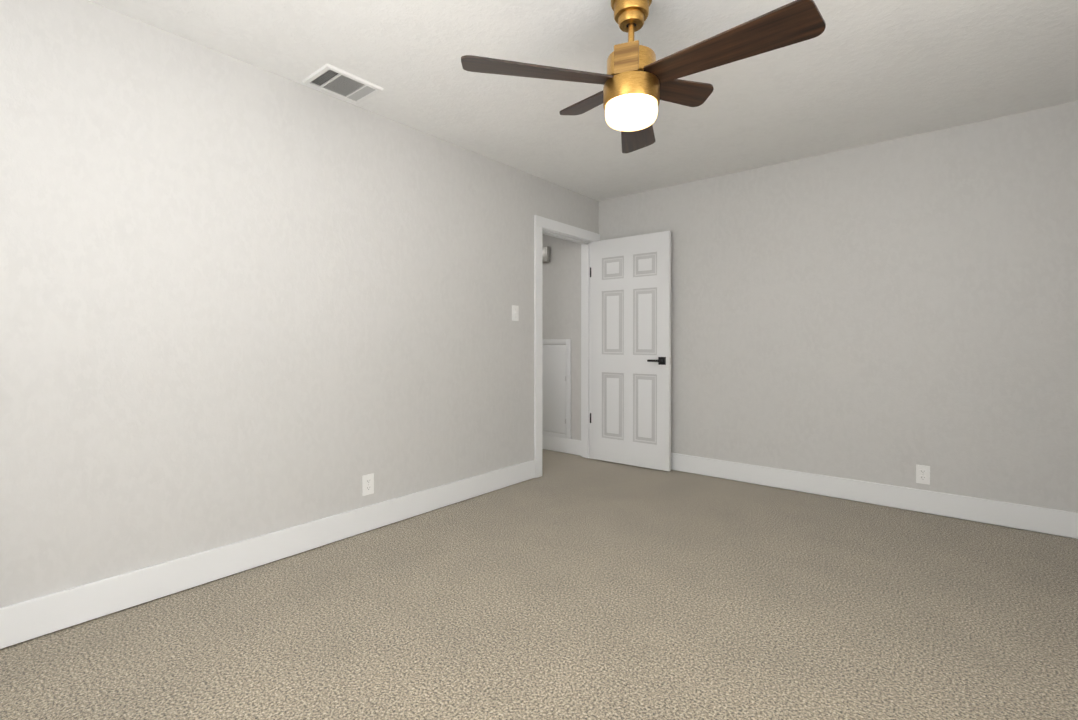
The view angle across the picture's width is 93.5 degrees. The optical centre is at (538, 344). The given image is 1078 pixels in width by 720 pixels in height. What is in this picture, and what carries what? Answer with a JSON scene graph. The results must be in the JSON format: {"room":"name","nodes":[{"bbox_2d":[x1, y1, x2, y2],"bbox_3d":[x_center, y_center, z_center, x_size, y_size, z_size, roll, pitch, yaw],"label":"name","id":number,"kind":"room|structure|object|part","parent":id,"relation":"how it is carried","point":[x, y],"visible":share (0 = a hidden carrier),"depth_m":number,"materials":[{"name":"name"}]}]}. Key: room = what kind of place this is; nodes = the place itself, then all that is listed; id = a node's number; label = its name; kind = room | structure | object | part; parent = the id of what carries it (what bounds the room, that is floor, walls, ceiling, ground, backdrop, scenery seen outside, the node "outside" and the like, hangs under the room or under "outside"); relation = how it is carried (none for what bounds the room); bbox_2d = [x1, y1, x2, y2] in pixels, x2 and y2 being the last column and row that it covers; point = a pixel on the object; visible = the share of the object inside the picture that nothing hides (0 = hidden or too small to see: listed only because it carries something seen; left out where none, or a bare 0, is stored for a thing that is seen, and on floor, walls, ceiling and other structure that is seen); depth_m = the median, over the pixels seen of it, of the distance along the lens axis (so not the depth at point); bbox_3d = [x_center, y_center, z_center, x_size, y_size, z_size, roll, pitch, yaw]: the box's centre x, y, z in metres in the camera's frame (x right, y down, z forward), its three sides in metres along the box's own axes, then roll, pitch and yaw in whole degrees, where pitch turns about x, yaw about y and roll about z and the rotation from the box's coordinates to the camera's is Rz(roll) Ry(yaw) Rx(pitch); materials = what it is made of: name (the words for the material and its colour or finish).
{"room":"empty bedroom","nodes":[
{"label":"empty bedroom","id":0,"kind":"room"},
{"bbox_2d":[0,0,598,645],"bbox_3d":[-0.973,-0.134,2.955,0.120,2.380,4.890,0,0,40],"label":"wall","id":1,"kind":"structure","parent":0,"point":[240,300],"depth_m":2.29,"materials":[{"name":"paint"}]},
{"bbox_2d":[0,460,534,648],"bbox_3d":[-0.956,0.981,2.875,0.016,0.139,2.899,0,0,40],"label":"baseboard","id":2,"kind":"structure","parent":1,"relation":"attached to","point":[36,617],"depth_m":2.27,"materials":[{"name":"white wood"}]},
{"bbox_2d":[362,473,373,495],"bbox_3d":[-0.966,0.792,2.868,0.008,0.115,0.070,0,0,40],"label":"electrical outlet","id":3,"kind":"object","parent":1,"relation":"attached to","point":[367,484],"visible":1,"depth_m":2.86,"materials":[{"name":"white plastic"}]},
{"bbox_2d":[512,305,518,320],"bbox_3d":[-0.174,-0.238,3.815,0.017,0.115,0.070,0,0,40],"label":"light switch","id":4,"kind":"object","parent":1,"relation":"attached to","point":[515,312],"visible":1,"depth_m":3.82,"materials":[{"name":"white plastic"}]},
{"bbox_2d":[534,215,599,477],"bbox_3d":[0.211,0.014,4.390,0.158,2.070,0.930,0,0,40],"label":"door frame","id":5,"kind":"structure","parent":1,"relation":"attached to","point":[540,222],"depth_m":4.35,"materials":[{"name":"white wood"}]},
{"bbox_2d":[591,231,670,470],"bbox_3d":[0.779,0.052,4.391,0.759,1.970,0.111,0,0,38],"label":"door","id":6,"kind":"structure","parent":1,"relation":"in","point":[630,350],"depth_m":4.35,"materials":[{"name":"white wood"}]},
{"bbox_2d":[0,449,1077,719],"bbox_3d":[-0.347,1.108,2.510,5.420,0.100,4.990,0,0,40],"label":"floor","id":7,"kind":"structure","parent":0,"point":[570,587],"depth_m":1.93,"materials":[{"name":"carpet"}]},
{"bbox_2d":[542,234,580,455],"bbox_3d":[-0.259,-0.146,5.393,1.880,2.380,0.120,0,0,40],"label":"wall","id":8,"kind":"structure","parent":0,"point":[561,294],"depth_m":4.88,"materials":[{"name":"paint"}]},
{"bbox_2d":[542,246,549,262],"bbox_3d":[0.029,-0.894,5.038,0.170,0.150,0.056,0,0,40],"label":"door chime","id":9,"kind":"object","parent":8,"relation":"attached to","point":[545,253],"visible":0.5,"depth_m":4.98,"materials":[{"name":"grey"}]},
{"bbox_2d":[542,339,570,438],"bbox_3d":[0.050,0.423,5.051,0.655,0.955,0.019,0,0,40],"label":"access panel","id":10,"kind":"object","parent":8,"relation":"attached to","point":[556,388],"visible":0.46,"depth_m":4.95,"materials":[{"name":"white wood"}]},
{"bbox_2d":[542,435,580,454],"bbox_3d":[-0.263,0.969,5.314,1.780,0.139,0.016,0,0,40],"label":"baseboard","id":11,"kind":"structure","parent":8,"relation":"attached to","point":[572,446],"depth_m":4.91,"materials":[{"name":"white wood"}]},
{"bbox_2d":[89,0,1077,200],"bbox_3d":[-0.347,-1.372,2.498,5.420,0.100,4.990,0,0,40],"label":"ceiling","id":12,"kind":"structure","parent":0,"point":[856,73],"depth_m":2.42,"materials":[{"name":"paint"}]},
{"bbox_2d":[302,64,383,103],"bbox_3d":[-0.995,-1.317,2.578,0.250,0.011,0.305,0,0,40],"label":"ceiling vent","id":13,"kind":"object","parent":12,"relation":"in","point":[335,81],"visible":1,"depth_m":2.56,"materials":[{"name":"white metal"}]},
{"bbox_2d":[461,0,825,152],"bbox_3d":[0.446,-1.068,1.852,1.060,0.501,1.142,0,0,40],"label":"fan","id":14,"kind":"object","parent":12,"relation":"hanging from","point":[638,82],"visible":1,"depth_m":1.79,"materials":[{"name":"brown wood"}]},
{"bbox_3d":[0.000,-0.974,1.810,0.559,0.007,0.161,0,13,-12],"label":"blade","id":15,"kind":"part","parent":14,"relation":"part of","materials":[{"name":"brown wood"}]},
{"bbox_3d":[0.207,-0.975,2.046,0.127,0.007,0.275,-17,11,-39],"label":"blade","id":16,"kind":"part","parent":14,"relation":"part of","materials":[{"name":"brown wood"}]},
{"bbox_3d":[0.430,-0.976,2.245,0.166,0.007,0.594,-13,-3,13],"label":"blade","id":17,"kind":"part","parent":14,"relation":"part of","materials":[{"name":"brown wood"}]},
{"bbox_3d":[0.539,-0.975,1.953,0.270,0.007,0.126,0,-13,-19],"label":"blade","id":18,"kind":"part","parent":14,"relation":"part of","materials":[{"name":"brown wood"}]},
{"bbox_3d":[0.616,-0.974,1.665,0.559,0.007,0.161,0,-13,39],"label":"blade","id":19,"kind":"part","parent":14,"relation":"part of","materials":[{"name":"brown wood"}]},
{"bbox_2d":[599,101,1077,538],"bbox_3d":[1.910,-0.137,3.668,3.420,2.380,0.120,0,0,40],"label":"wall","id":20,"kind":"structure","parent":0,"point":[894,312],"depth_m":3.28,"materials":[{"name":"paint"}]},
{"bbox_2d":[671,453,1077,538],"bbox_3d":[1.805,0.977,3.672,3.260,0.139,0.016,0,0,40],"label":"baseboard","id":21,"kind":"structure","parent":20,"relation":"attached to","point":[1020,516],"depth_m":3.26,"materials":[{"name":"white wood"}]},
{"bbox_2d":[916,465,929,484],"bbox_3d":[2.409,0.815,3.179,0.070,0.115,0.008,0,0,40],"label":"electrical outlet","id":22,"kind":"object","parent":20,"relation":"attached to","point":[922,474],"visible":1,"depth_m":3.18,"materials":[{"name":"white plastic"}]}
]}

